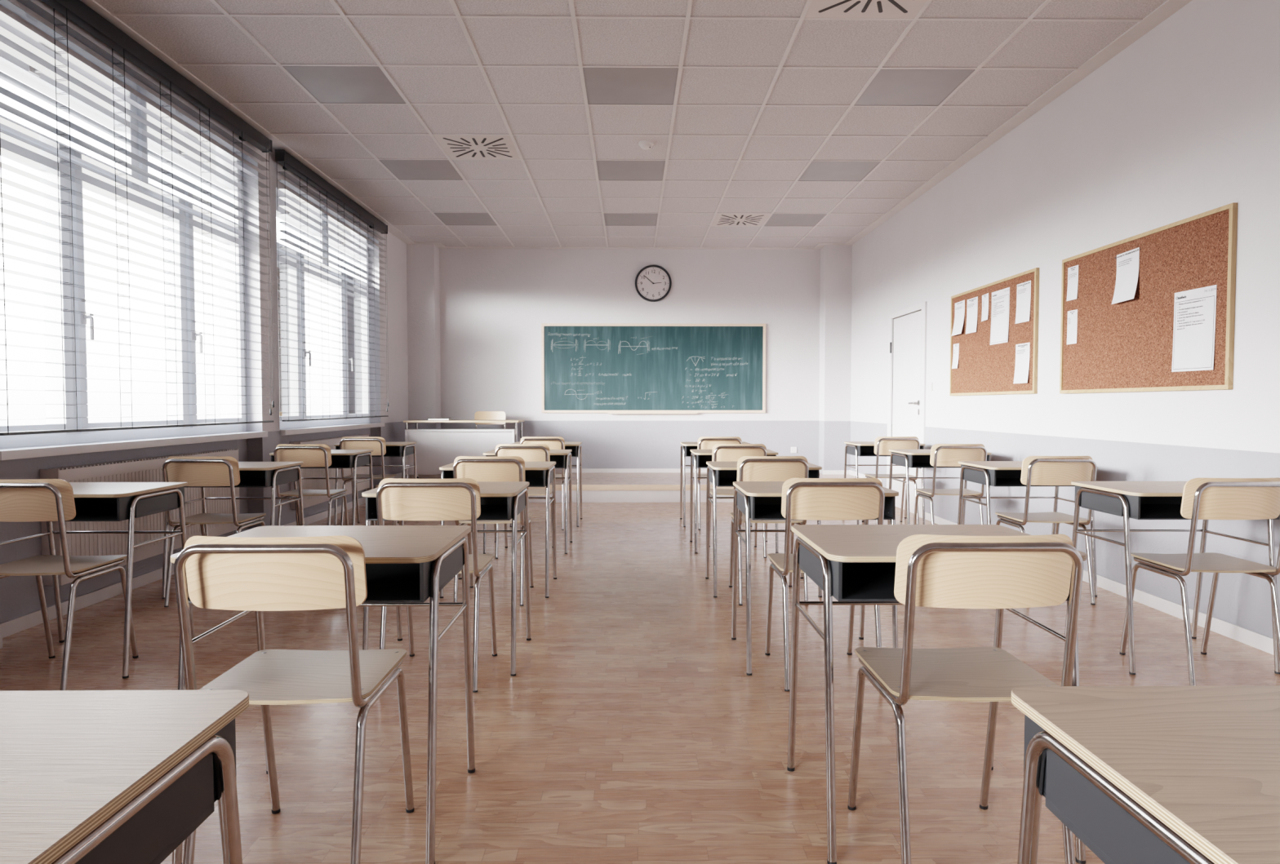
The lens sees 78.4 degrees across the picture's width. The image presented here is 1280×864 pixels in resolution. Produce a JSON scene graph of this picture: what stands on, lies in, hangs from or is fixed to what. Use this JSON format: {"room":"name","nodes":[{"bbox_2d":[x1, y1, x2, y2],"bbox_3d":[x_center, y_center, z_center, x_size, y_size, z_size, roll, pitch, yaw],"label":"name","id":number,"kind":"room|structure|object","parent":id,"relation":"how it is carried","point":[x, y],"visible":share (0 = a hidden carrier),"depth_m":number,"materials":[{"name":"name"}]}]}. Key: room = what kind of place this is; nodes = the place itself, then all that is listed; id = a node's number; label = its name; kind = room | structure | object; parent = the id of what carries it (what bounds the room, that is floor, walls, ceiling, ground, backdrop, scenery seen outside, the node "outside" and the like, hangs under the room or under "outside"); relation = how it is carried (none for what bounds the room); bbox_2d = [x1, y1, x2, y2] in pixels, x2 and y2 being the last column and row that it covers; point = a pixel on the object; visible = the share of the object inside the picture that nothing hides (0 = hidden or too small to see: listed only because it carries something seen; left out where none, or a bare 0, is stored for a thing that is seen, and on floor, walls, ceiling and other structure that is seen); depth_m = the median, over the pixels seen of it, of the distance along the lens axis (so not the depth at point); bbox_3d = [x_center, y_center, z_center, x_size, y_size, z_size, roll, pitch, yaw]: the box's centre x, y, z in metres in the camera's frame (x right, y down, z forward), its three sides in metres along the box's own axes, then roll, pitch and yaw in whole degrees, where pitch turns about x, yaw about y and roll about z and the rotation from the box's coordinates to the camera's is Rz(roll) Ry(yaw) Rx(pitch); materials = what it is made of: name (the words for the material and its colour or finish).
{"room":"classroom","nodes":[
{"label":"classroom","id":0,"kind":"room"},
{"bbox_2d":[0,0,408,623],"bbox_3d":[-3.074,-0.694,2.929,0.320,3.400,15.373,0,2,-1],"label":"wall","id":1,"kind":"structure","parent":0,"point":[19,595],"depth_m":6.12,"materials":[{"name":"paint"}]},
{"bbox_2d":[0,35,267,460],"bbox_3d":[-3.023,-0.923,4.797,0.265,2.015,2.602,0,2,-1],"label":"window","id":2,"kind":"structure","parent":1,"relation":"in","point":[29,446],"depth_m":4.48,"materials":[{"name":"white"}]},
{"bbox_2d":[0,0,274,435],"bbox_3d":[-2.870,-1.115,4.741,0.130,2.171,2.694,0,2,-1],"label":"window blind","id":3,"kind":"object","parent":2,"relation":"attached to","point":[75,11],"visible":1,"depth_m":4.32,"materials":[{"name":"paint"}]},
{"bbox_2d":[39,448,239,586],"bbox_3d":[-3.008,0.546,4.924,0.098,0.782,1.888,0,2,-1],"label":"radiator","id":4,"kind":"object","parent":1,"relation":"attached to","point":[145,469],"visible":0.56,"depth_m":4.57,"materials":[{"name":"metal"}]},
{"bbox_2d":[49,448,234,470],"bbox_3d":[-3.014,0.164,4.894,0.080,0.013,1.812,0,2,-1],"label":"grille","id":5,"kind":"object","parent":4,"relation":"attached to","point":[160,460],"depth_m":4.66,"materials":[{"name":"metal"}]},
{"bbox_2d":[0,471,409,648],"bbox_3d":[-2.965,0.881,2.842,0.136,0.259,14.687,0,2,-1],"label":"baseboard","id":6,"kind":"structure","parent":1,"relation":"attached to","point":[9,628],"depth_m":4.37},
{"bbox_2d":[289,434,369,509],"bbox_3d":[-3.041,0.445,7.827,0.098,0.782,1.858,0,2,-1],"label":"radiator","id":7,"kind":"object","parent":1,"relation":"attached to","point":[307,484],"visible":0.43,"depth_m":7.41,"materials":[{"name":"metal"}]},
{"bbox_2d":[299,434,366,442],"bbox_3d":[-3.048,0.062,7.797,0.080,0.013,1.782,0,2,-1],"label":"grille","id":8,"kind":"object","parent":7,"relation":"attached to","point":[338,439],"depth_m":7.62,"materials":[{"name":"metal"}]},
{"bbox_2d":[275,196,384,435],"bbox_3d":[-3.057,-1.025,7.703,0.265,2.015,2.603,0,2,-1],"label":"window","id":9,"kind":"structure","parent":1,"relation":"in","point":[353,405],"depth_m":7.62,"materials":[{"name":"white"}]},
{"bbox_2d":[275,149,389,422],"bbox_3d":[-2.903,-1.215,7.625,0.130,2.171,2.672,0,2,-1],"label":"window blind","id":10,"kind":"object","parent":9,"relation":"attached to","point":[289,162],"visible":1,"depth_m":7.21,"materials":[{"name":"paint"}]},
{"bbox_2d":[406,244,440,429],"bbox_3d":[-2.823,-0.900,10.273,0.352,3.300,0.286,0,2,-1],"label":"wall","id":11,"kind":"structure","parent":0,"point":[423,271],"depth_m":10.12,"materials":[{"name":"paint"}]},
{"bbox_2d":[439,248,820,468],"bbox_3d":[-0.132,-0.960,10.545,5.740,3.400,0.200,0,2,-1],"label":"wall","id":12,"kind":"structure","parent":0,"point":[495,304],"depth_m":10.43,"materials":[{"name":"paint"}]},
{"bbox_2d":[409,468,848,475],"bbox_3d":[-0.129,0.522,10.346,5.740,0.055,0.302,0,2,-1],"label":"baseboard","id":13,"kind":"structure","parent":12,"relation":"attached to","point":[557,470],"depth_m":10.48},
{"bbox_2d":[541,323,765,413],"bbox_3d":[0.182,-0.840,10.410,2.977,1.198,0.083,0,2,-1],"label":"chalkboard","id":14,"kind":"object","parent":12,"relation":"attached to","point":[610,368],"visible":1,"depth_m":10.43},
{"bbox_2d":[608,412,697,413],"bbox_3d":[0.170,-0.251,10.415,1.180,0.020,0.052,0,2,-1],"label":"chalk tray","id":15,"kind":"object","parent":14,"relation":"on","point":[608,412],"depth_m":10.39,"materials":[{"name":"beige wood"}]},
{"bbox_2d":[635,265,671,302],"bbox_3d":[0.176,-1.969,10.391,0.486,0.486,0.040,0,2,-1],"label":"wall clock","id":16,"kind":"object","parent":12,"relation":"attached to","point":[653,283],"visible":1,"depth_m":10.39,"materials":[{"name":"black"}]},
{"bbox_2d":[791,447,796,453],"bbox_3d":[2.058,0.240,10.506,0.082,0.082,0.013,0,2,-1],"label":"wall socket","id":17,"kind":"object","parent":12,"relation":"attached to","point":[793,450],"visible":1,"depth_m":10.50,"materials":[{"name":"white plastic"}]},
{"bbox_2d":[93,0,1167,247],"bbox_3d":[-0.044,-2.227,2.910,5.740,0.114,14.973,0,2,-1],"label":"ceiling","id":18,"kind":"structure","parent":0,"point":[184,39],"depth_m":5.30,"materials":[{"name":"tile"}]},
{"bbox_2d":[282,66,405,103],"bbox_3d":[-1.890,-2.242,5.077,0.594,0.007,0.594,0,2,-1],"label":"ceiling light panel","id":19,"kind":"object","parent":18,"relation":"attached to","point":[326,84],"visible":1,"depth_m":5.05,"materials":[{"name":"white plastic"}]},
{"bbox_2d":[378,160,462,180],"bbox_3d":[-1.911,-2.305,6.905,0.594,0.007,0.594,0,2,-1],"label":"ceiling light panel","id":20,"kind":"object","parent":18,"relation":"attached to","point":[403,170],"visible":1,"depth_m":6.90,"materials":[{"name":"white plastic"}]},
{"bbox_2d":[433,213,497,226],"bbox_3d":[-1.932,-2.369,8.734,0.594,0.007,0.594,0,2,-1],"label":"ceiling light panel","id":21,"kind":"object","parent":18,"relation":"attached to","point":[448,219],"visible":1,"depth_m":8.72,"materials":[{"name":"white plastic"}]},
{"bbox_2d":[433,135,520,159],"bbox_3d":[-1.294,-2.284,6.303,0.588,0.007,0.588,0,2,-1],"label":"ceiling vent","id":22,"kind":"object","parent":18,"relation":"in","point":[456,147],"visible":1,"depth_m":6.29,"materials":[{"name":"white metal"}]},
{"bbox_2d":[111,0,1142,248],"bbox_3d":[-0.035,-2.165,2.856,5.488,0.008,14.860,0,2,-1],"label":"grid","id":23,"kind":"object","parent":18,"relation":"attached to","point":[1031,18],"visible":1,"depth_m":5.38,"materials":[{"name":"white metal"}]},
{"bbox_2d":[582,67,678,105],"bbox_3d":[-0.060,-2.242,5.098,0.594,0.007,0.594,0,2,-1],"label":"ceiling light panel","id":24,"kind":"object","parent":18,"relation":"attached to","point":[603,86],"visible":1,"depth_m":5.08,"materials":[{"name":"white plastic"}]},
{"bbox_2d":[595,160,665,181],"bbox_3d":[-0.081,-2.306,6.927,0.594,0.007,0.594,0,2,-1],"label":"ceiling light panel","id":25,"kind":"object","parent":18,"relation":"attached to","point":[607,171],"visible":1,"depth_m":6.92,"materials":[{"name":"white plastic"}]},
{"bbox_2d":[604,213,657,226],"bbox_3d":[-0.102,-2.370,8.755,0.594,0.007,0.594,0,2,-1],"label":"ceiling light panel","id":26,"kind":"object","parent":18,"relation":"attached to","point":[611,220],"visible":1,"depth_m":8.76,"materials":[{"name":"white plastic"}]},
{"bbox_2d":[638,140,653,150],"bbox_3d":[0.048,-2.261,6.196,0.120,0.048,0.120,0,2,-1],"label":"smoke detector","id":27,"kind":"object","parent":18,"relation":"attached to","point":[645,144],"visible":1,"depth_m":6.16,"materials":[{"name":"white plastic"}]},
{"bbox_2d":[711,213,770,226],"bbox_3d":[1.117,-2.371,8.769,0.588,0.007,0.588,0,2,-1],"label":"ceiling vent","id":28,"kind":"object","parent":18,"relation":"in","point":[720,220],"visible":1,"depth_m":8.76,"materials":[{"name":"white metal"}]},
{"bbox_2d":[764,213,826,226],"bbox_3d":[1.727,-2.371,8.776,0.594,0.007,0.594,0,2,-1],"label":"ceiling light panel","id":29,"kind":"object","parent":18,"relation":"attached to","point":[776,220],"visible":1,"depth_m":8.76,"materials":[{"name":"white plastic"}]},
{"bbox_2d":[797,161,880,182],"bbox_3d":[1.748,-2.307,6.948,0.594,0.007,0.594,0,2,-1],"label":"ceiling light panel","id":30,"kind":"object","parent":18,"relation":"attached to","point":[854,171],"visible":1,"depth_m":6.92,"materials":[{"name":"white plastic"}]},
{"bbox_2d":[804,0,927,18],"bbox_3d":[1.173,-2.200,3.894,0.588,0.007,0.588,0,2,-1],"label":"ceiling vent","id":31,"kind":"object","parent":18,"relation":"in","point":[876,9],"visible":1,"depth_m":4.09,"materials":[{"name":"white metal"}]},
{"bbox_2d":[853,69,975,106],"bbox_3d":[1.769,-2.243,5.119,0.594,0.007,0.594,0,2,-1],"label":"ceiling light panel","id":32,"kind":"object","parent":18,"relation":"attached to","point":[889,87],"visible":1,"depth_m":5.11,"materials":[{"name":"white plastic"}]},
{"bbox_2d":[0,502,1279,863],"bbox_3d":[-0.109,1.054,3.024,6.250,0.100,15.373,0,2,-1],"label":"floor","id":33,"kind":"structure","parent":0,"point":[631,726],"depth_m":2.80,"materials":[{"name":"brown wood"}]},
{"bbox_2d":[0,479,138,690],"bbox_3d":[-2.393,0.586,3.208,0.394,0.828,0.462,0,2,-1],"label":"chair","id":34,"kind":"object","parent":33,"relation":"on","point":[25,500],"visible":0.96,"depth_m":3.03,"materials":[{"name":"wood"}]},
{"bbox_2d":[0,482,195,678],"bbox_3d":[-2.395,0.616,3.414,0.628,0.751,0.511,0,2,-1],"label":"school desk","id":35,"kind":"object","parent":33,"relation":"on","point":[94,501],"visible":0.68,"depth_m":3.40,"materials":[{"name":"wood"}]},
{"bbox_2d":[0,689,248,863],"bbox_3d":[-0.794,0.708,0.767,0.628,0.751,0.511,0,2,-1],"label":"school desk","id":36,"kind":"object","parent":33,"relation":"on","point":[87,777],"visible":1,"depth_m":0.82,"materials":[{"name":"brown wood"}]},
{"bbox_2d":[162,456,266,607],"bbox_3d":[-2.418,0.541,4.512,0.394,0.828,0.462,0,2,-1],"label":"chair","id":37,"kind":"object","parent":33,"relation":"on","point":[220,471],"visible":0.84,"depth_m":4.32,"materials":[{"name":"metal"}]},
{"bbox_2d":[161,462,304,599],"bbox_3d":[-2.420,0.570,4.718,0.628,0.751,0.511,0,2,-1],"label":"school desk","id":38,"kind":"object","parent":33,"relation":"on","point":[252,474],"visible":0.49,"depth_m":4.68,"materials":[{"name":"metal"}]},
{"bbox_2d":[173,535,414,863],"bbox_3d":[-0.807,0.632,1.906,0.394,0.828,0.462,0,2,-1],"label":"chair","id":39,"kind":"object","parent":33,"relation":"on","point":[284,574],"visible":0.89,"depth_m":1.72,"materials":[{"name":"wood"}]},
{"bbox_2d":[273,444,348,525],"bbox_3d":[-2.433,0.494,5.846,0.394,0.828,0.462,0,2,-1],"label":"chair","id":40,"kind":"object","parent":33,"relation":"on","point":[313,455],"visible":0.84,"depth_m":5.66,"materials":[{"name":"wood"}]},
{"bbox_2d":[269,449,374,525],"bbox_3d":[-2.436,0.524,6.052,0.628,0.751,0.511,0,2,-1],"label":"school desk","id":41,"kind":"object","parent":33,"relation":"on","point":[340,459],"visible":0.52,"depth_m":6.03,"materials":[{"name":"metal"}]},
{"bbox_2d":[170,525,475,863],"bbox_3d":[-0.809,0.661,2.112,0.628,0.751,0.511,0,2,-1],"label":"school desk","id":42,"kind":"object","parent":33,"relation":"on","point":[406,566],"visible":0.61,"depth_m":2.07,"materials":[{"name":"wood"}]},
{"bbox_2d":[339,436,399,525],"bbox_3d":[-2.456,0.449,7.135,0.394,0.828,0.462,0,2,-1],"label":"chair","id":43,"kind":"object","parent":33,"relation":"on","point":[377,444],"visible":0.67,"depth_m":6.94,"materials":[{"name":"wood"}]},
{"bbox_2d":[333,442,416,525],"bbox_3d":[-2.458,0.479,7.341,0.628,0.751,0.511,0,2,-1],"label":"school desk","id":44,"kind":"object","parent":33,"relation":"on","point":[393,449],"visible":0.52,"depth_m":7.26,"materials":[{"name":"metal"}]},
{"bbox_2d":[376,478,497,692],"bbox_3d":[-0.822,0.586,3.234,0.394,0.828,0.462,0,2,-1],"label":"chair","id":45,"kind":"object","parent":33,"relation":"on","point":[397,499],"visible":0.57,"depth_m":3.04,"materials":[{"name":"wood"}]},
{"bbox_2d":[361,481,531,676],"bbox_3d":[-0.824,0.615,3.440,0.628,0.751,0.511,0,2,-1],"label":"school desk","id":46,"kind":"object","parent":33,"relation":"on","point":[500,500],"visible":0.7,"depth_m":3.30,"materials":[{"name":"wood"}]},
{"bbox_2d":[453,456,533,606],"bbox_3d":[-0.837,0.540,4.530,0.394,0.828,0.462,0,2,-1],"label":"chair","id":47,"kind":"object","parent":33,"relation":"on","point":[478,468],"visible":0.56,"depth_m":4.33,"materials":[{"name":"metal"}]},
{"bbox_2d":[439,462,556,598],"bbox_3d":[-0.839,0.570,4.736,0.628,0.751,0.511,0,2,-1],"label":"school desk","id":48,"kind":"object","parent":33,"relation":"on","point":[538,474],"visible":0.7,"depth_m":4.63,"materials":[{"name":"metal"}]},
{"bbox_2d":[494,444,553,559],"bbox_3d":[-0.852,0.494,5.858,0.394,0.828,0.462,0,2,-1],"label":"chair","id":49,"kind":"object","parent":33,"relation":"on","point":[528,452],"visible":0.41,"depth_m":5.65,"materials":[{"name":"wood"}]},
{"bbox_2d":[483,449,572,554],"bbox_3d":[-0.855,0.523,6.064,0.628,0.751,0.511,0,2,-1],"label":"school desk","id":50,"kind":"object","parent":33,"relation":"on","point":[562,458],"visible":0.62,"depth_m":5.90,"materials":[{"name":"metal"}]},
{"bbox_2d":[520,436,568,530],"bbox_3d":[-0.867,0.449,7.143,0.394,0.828,0.462,0,2,-1],"label":"chair","id":51,"kind":"object","parent":33,"relation":"on","point":[553,442],"visible":0.32,"depth_m":6.94,"materials":[{"name":"wood"}]},
{"bbox_2d":[510,442,582,527],"bbox_3d":[-0.869,0.478,7.349,0.628,0.751,0.511,0,2,-1],"label":"school desk","id":52,"kind":"object","parent":33,"relation":"on","point":[576,448],"visible":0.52,"depth_m":7.26,"materials":[{"name":"metal"}]},
{"bbox_2d":[375,472,859,502],"bbox_3d":[-0.121,0.671,9.696,5.740,0.200,1.611,0,2,-1],"label":"platform","id":53,"kind":"object","parent":33,"relation":"on","point":[597,487],"visible":0.36,"depth_m":8.91,"materials":[{"name":"brown wood"}]},
{"bbox_2d":[403,420,524,479],"bbox_3d":[-2.109,0.218,9.490,1.360,0.722,0.500,0,2,-1],"label":"desk","id":54,"kind":"object","parent":53,"relation":"on","point":[435,449],"visible":0.66,"depth_m":9.28,"materials":[{"name":"white wood"}]},
{"bbox_2d":[426,417,451,420],"bbox_3d":[-2.410,-0.153,9.433,0.252,0.024,0.180,0,2,-4],"label":"book","id":55,"kind":"object","parent":54,"relation":"on","point":[430,419],"visible":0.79,"depth_m":9.35,"materials":[{"name":"white paper"}]},
{"bbox_2d":[404,429,515,431],"bbox_3d":[-2.125,-0.021,9.367,1.285,0.025,0.248,0,2,-1],"label":"shelf","id":56,"kind":"object","parent":54,"relation":"attached to","point":[406,430],"depth_m":9.24,"materials":[{"name":"white paint"}]},
{"bbox_2d":[474,411,506,429],"bbox_3d":[-1.903,0.156,9.826,0.394,0.828,0.462,0,2,-1],"label":"chair","id":57,"kind":"object","parent":53,"relation":"on","point":[479,415],"visible":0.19,"depth_m":10.00,"materials":[{"name":"wood"}]},
{"bbox_2d":[680,442,752,527],"bbox_3d":[0.704,0.478,7.357,0.628,0.751,0.511,0,2,-1],"label":"school desk","id":58,"kind":"object","parent":33,"relation":"on","point":[686,447],"visible":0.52,"depth_m":7.26,"materials":[{"name":"metal"}]},
{"bbox_2d":[697,436,742,530],"bbox_3d":[0.706,0.449,7.151,0.394,0.828,0.462,0,2,-1],"label":"chair","id":59,"kind":"object","parent":33,"relation":"on","point":[704,442],"visible":0.36,"depth_m":6.95,"materials":[{"name":"wood"}]},
{"bbox_2d":[689,449,778,553],"bbox_3d":[0.718,0.522,6.090,0.628,0.751,0.511,0,2,-1],"label":"school desk","id":60,"kind":"object","parent":33,"relation":"on","point":[699,458],"visible":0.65,"depth_m":5.93,"materials":[{"name":"metal"}]},
{"bbox_2d":[709,444,766,558],"bbox_3d":[0.721,0.493,5.884,0.394,0.828,0.462,0,2,-1],"label":"chair","id":61,"kind":"object","parent":33,"relation":"on","point":[721,452],"visible":0.33,"depth_m":5.68,"materials":[{"name":"wood"}]},
{"bbox_2d":[705,461,822,597],"bbox_3d":[0.734,0.569,4.752,0.628,0.751,0.511,0,2,-1],"label":"school desk","id":62,"kind":"object","parent":33,"relation":"on","point":[720,473],"visible":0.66,"depth_m":4.63,"materials":[{"name":"metal"}]},
{"bbox_2d":[728,456,808,605],"bbox_3d":[0.736,0.540,4.546,0.394,0.828,0.462,0,2,-1],"label":"chair","id":63,"kind":"object","parent":33,"relation":"on","point":[749,468],"visible":0.54,"depth_m":4.35,"materials":[{"name":"metal"}]},
{"bbox_2d":[731,481,898,675],"bbox_3d":[0.749,0.614,3.456,0.628,0.751,0.511,0,2,-1],"label":"school desk","id":64,"kind":"object","parent":33,"relation":"on","point":[757,500],"visible":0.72,"depth_m":3.30,"materials":[{"name":"metal"}]},
{"bbox_2d":[764,478,884,691],"bbox_3d":[0.751,0.585,3.250,0.394,0.828,0.462,0,2,-1],"label":"chair","id":65,"kind":"object","parent":33,"relation":"on","point":[802,499],"visible":0.6,"depth_m":3.05,"materials":[{"name":"wood"}]},
{"bbox_2d":[844,441,925,524],"bbox_3d":[2.289,0.477,7.396,0.628,0.751,0.511,0,2,-1],"label":"school desk","id":66,"kind":"object","parent":33,"relation":"on","point":[857,449],"visible":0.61,"depth_m":7.33,"materials":[{"name":"wood"}]},
{"bbox_2d":[862,436,919,524],"bbox_3d":[2.292,0.447,7.189,0.394,0.828,0.462,0,2,-1],"label":"chair","id":67,"kind":"object","parent":33,"relation":"on","point":[882,445],"visible":0.73,"depth_m":6.99,"materials":[{"name":"wood"}]},
{"bbox_2d":[786,524,1086,863],"bbox_3d":[0.764,0.661,2.130,0.628,0.751,0.511,0,2,-1],"label":"school desk","id":68,"kind":"object","parent":33,"relation":"on","point":[854,565],"visible":0.52,"depth_m":2.08,"materials":[{"name":"wood"}]},
{"bbox_2d":[887,449,991,524],"bbox_3d":[2.308,0.522,6.091,0.628,0.751,0.511,0,2,-1],"label":"school desk","id":69,"kind":"object","parent":33,"relation":"on","point":[913,459],"visible":0.53,"depth_m":6.08,"materials":[{"name":"metal"}]},
{"bbox_2d":[913,444,986,524],"bbox_3d":[2.311,0.493,5.885,0.394,0.828,0.462,0,2,-1],"label":"chair","id":70,"kind":"object","parent":33,"relation":"on","point":[941,455],"visible":0.73,"depth_m":5.69,"materials":[{"name":"wood"}]},
{"bbox_2d":[847,534,1083,863],"bbox_3d":[0.766,0.631,1.924,0.394,0.828,0.462,0,2,-1],"label":"chair","id":71,"kind":"object","parent":33,"relation":"on","point":[939,571],"visible":0.88,"depth_m":1.74,"materials":[{"name":"wood"}]},
{"bbox_2d":[957,461,1097,596],"bbox_3d":[2.326,0.569,4.762,0.628,0.751,0.511,0,2,-1],"label":"school desk","id":72,"kind":"object","parent":33,"relation":"on","point":[993,473],"visible":0.47,"depth_m":4.73,"materials":[{"name":"metal"}]},
{"bbox_2d":[995,456,1097,604],"bbox_3d":[2.328,0.539,4.556,0.394,0.828,0.462,0,2,-1],"label":"chair","id":73,"kind":"object","parent":33,"relation":"on","point":[1036,470],"visible":0.91,"depth_m":4.36,"materials":[{"name":"metal"}]},
{"bbox_2d":[1011,685,1279,863],"bbox_3d":[0.779,0.708,0.785,0.628,0.751,0.511,0,2,-1],"label":"school desk","id":74,"kind":"object","parent":33,"relation":"on","point":[1138,775],"visible":1,"depth_m":0.82,"materials":[{"name":"wood"}]},
{"bbox_2d":[1064,481,1279,675],"bbox_3d":[2.327,0.614,3.463,0.628,0.751,0.511,0,2,-1],"label":"school desk","id":75,"kind":"object","parent":33,"relation":"on","point":[1138,500],"visible":0.54,"depth_m":3.38,"materials":[{"name":"metal"}]},
{"bbox_2d":[1119,477,1279,686],"bbox_3d":[2.329,0.585,3.257,0.394,0.828,0.462,0,2,-1],"label":"chair","id":76,"kind":"object","parent":33,"relation":"on","point":[1202,499],"visible":0.97,"depth_m":3.08,"materials":[{"name":"wood"}]},
{"bbox_2d":[818,245,852,474],"bbox_3d":[2.568,-0.902,10.335,0.345,3.300,0.286,0,2,-1],"label":"wall","id":77,"kind":"structure","parent":0,"point":[836,261],"depth_m":10.20,"materials":[{"name":"paint"}]},
{"bbox_2d":[849,0,1279,638],"bbox_3d":[2.921,-0.696,2.998,0.190,3.400,15.373,0,2,-1],"label":"wall","id":78,"kind":"structure","parent":0,"point":[1183,122],"depth_m":4.55,"materials":[{"name":"paint"}]},
{"bbox_2d":[80,0,1192,249],"bbox_3d":[-0.044,-2.166,2.912,5.740,0.010,14.973,0,2,-1],"label":"trim","id":79,"kind":"structure","parent":78,"relation":"attached to","point":[1169,7],"depth_m":5.63,"materials":[{"name":"white metal"}]},
{"bbox_2d":[886,302,927,518],"bbox_3d":[2.767,-0.228,8.159,0.120,2.105,1.090,0,2,-1],"label":"door","id":80,"kind":"structure","parent":78,"relation":"in","point":[907,342],"depth_m":8.11,"materials":[{"name":"white paint"}]},
{"bbox_2d":[928,382,933,391],"bbox_3d":[2.768,-0.431,7.474,0.013,0.080,0.080,0,2,-1],"label":"light switch","id":81,"kind":"object","parent":78,"relation":"attached to","point":[931,384],"visible":1,"depth_m":7.45,"materials":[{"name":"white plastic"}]},
{"bbox_2d":[949,267,1039,395],"bbox_3d":[2.776,-0.736,6.240,0.024,0.881,1.465,0,2,-1],"label":"notice board","id":82,"kind":"object","parent":78,"relation":"attached to","point":[984,368],"visible":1,"depth_m":6.15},
{"bbox_2d":[951,343,959,368],"bbox_3d":[2.757,-0.663,6.863,0.012,0.216,0.119,0,2,-1],"label":"paper notice","id":83,"kind":"object","parent":82,"relation":"attached to","point":[956,347],"visible":1,"depth_m":6.86,"materials":[{"name":"white paper"}]},
{"bbox_2d":[951,300,964,336],"bbox_3d":[2.749,-0.984,6.787,0.030,0.291,0.210,0,2,-1],"label":"paper notice","id":84,"kind":"object","parent":82,"relation":"attached to","point":[960,306],"visible":1,"depth_m":6.79,"materials":[{"name":"white paper"}]},
{"bbox_2d":[965,297,977,333],"bbox_3d":[2.762,-0.970,6.538,0.010,0.289,0.205,0,2,-1],"label":"paper notice","id":85,"kind":"object","parent":82,"relation":"attached to","point":[972,304],"visible":1,"depth_m":6.53,"materials":[{"name":"white paper"}]},
{"bbox_2d":[981,293,988,321],"bbox_3d":[2.766,-0.999,6.295,0.008,0.217,0.127,0,2,-1],"label":"paper notice","id":86,"kind":"object","parent":82,"relation":"attached to","point":[985,297],"visible":1,"depth_m":6.29,"materials":[{"name":"white paper"}]},
{"bbox_2d":[990,287,1009,345],"bbox_3d":[2.769,-0.887,6.044,0.008,0.412,0.294,0,2,-1],"label":"paper notice","id":87,"kind":"object","parent":82,"relation":"attached to","point":[1000,299],"visible":1,"depth_m":6.04,"materials":[{"name":"white paper"}]},
{"bbox_2d":[1013,342,1030,383],"bbox_3d":[2.770,-0.498,5.699,0.014,0.289,0.206,0,2,-1],"label":"paper notice","id":88,"kind":"object","parent":82,"relation":"attached to","point":[1022,350],"visible":1,"depth_m":5.70,"materials":[{"name":"white paper"}]},
{"bbox_2d":[1015,280,1031,324],"bbox_3d":[2.773,-0.938,5.683,0.008,0.288,0.205,0,2,-1],"label":"paper notice","id":89,"kind":"object","parent":82,"relation":"attached to","point":[1024,290],"visible":1,"depth_m":5.68,"materials":[{"name":"white paper"}]},
{"bbox_2d":[848,470,1274,655],"bbox_3d":[2.819,0.878,2.909,0.016,0.259,14.687,0,2,-1],"label":"baseboard","id":90,"kind":"structure","parent":78,"relation":"attached to","point":[1264,643],"depth_m":4.10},
{"bbox_2d":[1059,203,1237,393],"bbox_3d":[2.797,-0.667,4.446,0.024,0.879,1.467,0,2,-1],"label":"notice board","id":91,"kind":"object","parent":78,"relation":"attached to","point":[1125,346],"visible":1,"depth_m":4.29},
{"bbox_2d":[1066,265,1078,301],"bbox_3d":[2.781,-0.957,5.048,0.006,0.216,0.120,0,2,-1],"label":"paper notice","id":92,"kind":"object","parent":91,"relation":"attached to","point":[1073,272],"visible":1,"depth_m":5.04,"materials":[{"name":"white paper"}]},
{"bbox_2d":[1066,309,1077,344],"bbox_3d":[2.783,-0.675,5.056,0.002,0.217,0.114,0,2,-1],"label":"paper notice","id":93,"kind":"object","parent":91,"relation":"attached to","point":[1072,324],"visible":1,"depth_m":5.05,"materials":[{"name":"white paper"}]},
{"bbox_2d":[1111,247,1139,304],"bbox_3d":[2.775,-0.890,4.495,0.030,0.294,0.240,0,2,-1],"label":"paper notice","id":94,"kind":"object","parent":91,"relation":"attached to","point":[1127,263],"visible":1,"depth_m":4.49,"materials":[{"name":"white paper"}]},
{"bbox_2d":[1171,284,1216,372],"bbox_3d":[2.795,-0.515,3.965,0.005,0.414,0.298,0,2,-1],"label":"paper notice","id":95,"kind":"object","parent":91,"relation":"attached to","point":[1194,310],"visible":1,"depth_m":3.96,"materials":[{"name":"white paper"}]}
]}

